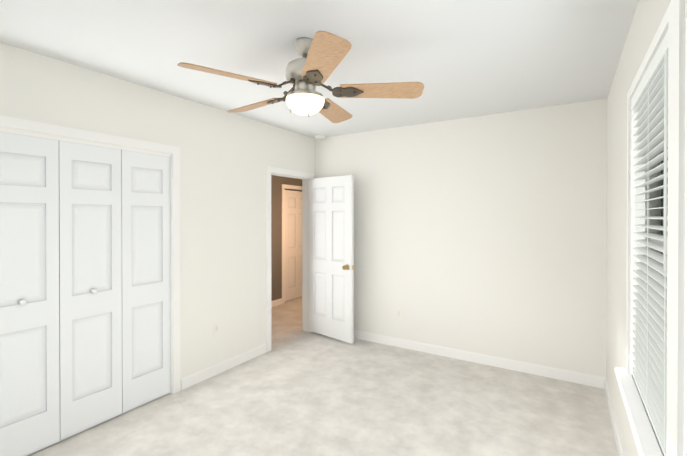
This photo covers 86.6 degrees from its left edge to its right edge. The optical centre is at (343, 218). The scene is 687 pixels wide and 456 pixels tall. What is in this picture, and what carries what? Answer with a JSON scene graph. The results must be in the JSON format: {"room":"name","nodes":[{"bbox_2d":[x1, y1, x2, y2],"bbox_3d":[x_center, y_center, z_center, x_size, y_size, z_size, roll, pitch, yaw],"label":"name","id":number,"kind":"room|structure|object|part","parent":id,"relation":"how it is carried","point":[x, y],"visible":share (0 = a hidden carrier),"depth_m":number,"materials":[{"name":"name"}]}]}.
{"room":"empty bedroom","nodes":[
{"label":"empty bedroom","id":0,"kind":"room"},
{"bbox_2d":[0,42,314,389],"bbox_3d":[-0.990,0.224,4.136,0.120,2.620,7.220,0,0,32],"label":"wall","id":1,"kind":"structure","parent":0,"point":[226,158],"depth_m":3.46,"materials":[{"name":"white paint"}]},
{"bbox_2d":[0,131,59,455],"bbox_3d":[-2.052,0.497,2.326,0.068,2.070,0.406,0,0,32],"label":"closet door","id":2,"kind":"structure","parent":1,"relation":"in","point":[29,315],"depth_m":2.36,"materials":[{"name":"white wood"}]},
{"bbox_2d":[0,115,179,393],"bbox_3d":[-1.980,0.457,2.522,0.136,2.171,1.784,0,0,32],"label":"trim","id":3,"kind":"structure","parent":1,"relation":"attached to","point":[29,128],"depth_m":3.16,"materials":[{"name":"white wood"}]},
{"bbox_2d":[59,140,121,440],"bbox_3d":[-1.836,0.495,2.675,0.068,2.070,0.406,0,0,32],"label":"closet door","id":4,"kind":"structure","parent":1,"relation":"in","point":[90,286],"depth_m":2.66,"materials":[{"name":"white wood"}]},
{"bbox_2d":[121,150,170,412],"bbox_3d":[-1.636,0.493,3.034,0.030,2.070,0.406,0,0,32],"label":"closet door","id":5,"kind":"structure","parent":1,"relation":"in","point":[146,287],"depth_m":3.01,"materials":[{"name":"white wood"}]},
{"bbox_2d":[213,322,218,334],"bbox_3d":[-1.252,1.087,3.594,0.008,0.114,0.070,0,0,32],"label":"electrical outlet","id":6,"kind":"object","parent":1,"relation":"attached to","point":[215,328],"visible":1,"depth_m":3.59,"materials":[{"name":"white plastic"}]},
{"bbox_2d":[181,343,266,389],"bbox_3d":[-1.170,1.486,3.724,0.013,0.100,1.075,0,0,32],"label":"baseboard","id":7,"kind":"structure","parent":1,"relation":"attached to","point":[190,380],"depth_m":3.64,"materials":[{"name":"white wood"}]},
{"bbox_2d":[266,166,313,351],"bbox_3d":[-0.700,0.466,4.609,0.156,2.131,0.905,0,0,32],"label":"trim","id":8,"kind":"structure","parent":1,"relation":"attached to","point":[303,176],"depth_m":4.56,"materials":[{"name":"white wood"}]},
{"bbox_2d":[308,175,353,343],"bbox_3d":[-0.176,0.488,4.634,0.768,2.022,0.171,0,0,42],"label":"bedroom door","id":9,"kind":"structure","parent":1,"relation":"in","point":[330,256],"depth_m":4.59,"materials":[{"name":"white wood"}]},
{"bbox_2d":[271,175,301,300],"bbox_3d":[-1.359,0.213,6.199,0.120,2.620,3.940,0,0,32],"label":"wall","id":10,"kind":"structure","parent":0,"point":[277,182],"depth_m":6.40,"materials":[{"name":"brown paint"}]},
{"bbox_2d":[271,298,281,306],"bbox_3d":[-1.689,1.477,5.544,0.013,0.100,2.229,0,0,32],"label":"baseboard","id":11,"kind":"structure","parent":10,"relation":"attached to","point":[276,302],"depth_m":6.36,"materials":[{"name":"white wood"}]},
{"bbox_2d":[282,184,301,303],"bbox_3d":[-0.908,0.454,6.914,0.136,2.131,0.902,0,0,32],"label":"door frame","id":12,"kind":"structure","parent":10,"relation":"attached to","point":[291,187],"depth_m":6.52,"materials":[{"name":"white wood"}]},
{"bbox_2d":[285,190,301,301],"bbox_3d":[-0.887,0.497,6.901,0.171,2.022,0.756,0,0,32],"label":"hall door","id":13,"kind":"structure","parent":10,"relation":"in","point":[293,244],"depth_m":6.80,"materials":[{"name":"white wood"}]},
{"bbox_2d":[0,0,638,137],"bbox_3d":[-0.316,-1.159,3.711,5.265,0.150,7.220,0,0,32],"label":"ceiling","id":14,"kind":"structure","parent":0,"point":[459,59],"depth_m":2.30,"materials":[{"name":"white paint"}]},
{"bbox_2d":[178,31,423,122],"bbox_3d":[-0.255,-0.836,2.263,1.356,0.480,1.378,0,0,32],"label":"ceiling fan","id":15,"kind":"object","parent":14,"relation":"hanging from","point":[323,54],"visible":1,"depth_m":2.15,"materials":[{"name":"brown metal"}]},
{"bbox_3d":[-0.233,-0.680,2.229,0.236,0.092,0.236,0,0,32],"label":"globe","id":16,"kind":"part","parent":15,"relation":"part of","materials":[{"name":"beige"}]},
{"bbox_2d":[315,135,324,139],"bbox_3d":[-0.311,-1.069,4.826,0.140,0.040,0.140,0,0,32],"label":"smoke detector","id":17,"kind":"object","parent":14,"relation":"attached to","point":[319,137],"visible":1,"depth_m":4.78,"materials":[{"name":"white plastic"}]},
{"bbox_2d":[27,297,617,455],"bbox_3d":[-0.316,1.611,3.726,5.265,0.150,7.220,0,0,32],"label":"floor","id":18,"kind":"structure","parent":0,"point":[296,390],"depth_m":2.91,"materials":[{"name":"carpet"}]},
{"bbox_2d":[315,98,606,376],"bbox_3d":[1.025,0.224,4.194,3.245,2.620,0.120,0,0,32],"label":"wall","id":19,"kind":"structure","parent":0,"point":[485,234],"depth_m":3.82,"materials":[{"name":"white paint"}]},
{"bbox_2d":[396,308,401,318],"bbox_3d":[0.662,1.133,4.348,0.070,0.114,0.008,0,0,32],"label":"electrical outlet","id":20,"kind":"object","parent":19,"relation":"attached to","point":[398,313],"visible":1,"depth_m":4.35,"materials":[{"name":"white plastic"}]},
{"bbox_2d":[354,330,602,387],"bbox_3d":[0.970,1.484,4.146,3.210,0.100,0.030,0,0,32],"label":"baseboard","id":21,"kind":"structure","parent":19,"relation":"attached to","point":[494,361],"depth_m":3.81,"materials":[{"name":"white wood"}]},
{"bbox_2d":[606,0,671,455],"bbox_3d":[1.229,0.239,1.327,0.120,2.620,4.780,0,0,32],"label":"wall","id":22,"kind":"structure","parent":0,"point":[648,17],"depth_m":2.39,"materials":[{"name":"white paint"}]},
{"bbox_2d":[603,377,623,455],"bbox_3d":[1.173,1.499,1.369,0.013,0.100,4.540,0,0,32],"label":"baseboard","id":23,"kind":"structure","parent":22,"relation":"attached to","point":[605,385],"depth_m":2.67,"materials":[{"name":"white wood"}]},
{"bbox_2d":[615,0,685,455],"bbox_3d":[1.026,0.136,1.123,0.121,1.642,2.170,0,0,32],"label":"window frame","id":24,"kind":"structure","parent":22,"relation":"attached to","point":[673,23],"depth_m":1.13,"materials":[{"name":"white wood"}]},
{"bbox_2d":[631,18,686,455],"bbox_3d":[1.075,0.105,1.093,0.106,1.491,2.022,0,0,32],"label":"window","id":25,"kind":"structure","parent":22,"relation":"in","point":[647,204],"depth_m":1.95,"materials":[{"name":"white"}]},
{"bbox_2d":[631,0,686,455],"bbox_3d":[1.048,0.104,1.109,0.066,1.484,2.004,0,0,32],"label":"window blinds","id":26,"kind":"object","parent":25,"relation":"attached to","point":[649,100],"visible":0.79,"depth_m":1.55,"materials":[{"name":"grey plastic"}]},
{"bbox_3d":[1.099,0.105,1.078,0.004,1.430,1.960,0,0,32],"label":"glass","id":27,"kind":"part","parent":25,"relation":"part of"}
]}

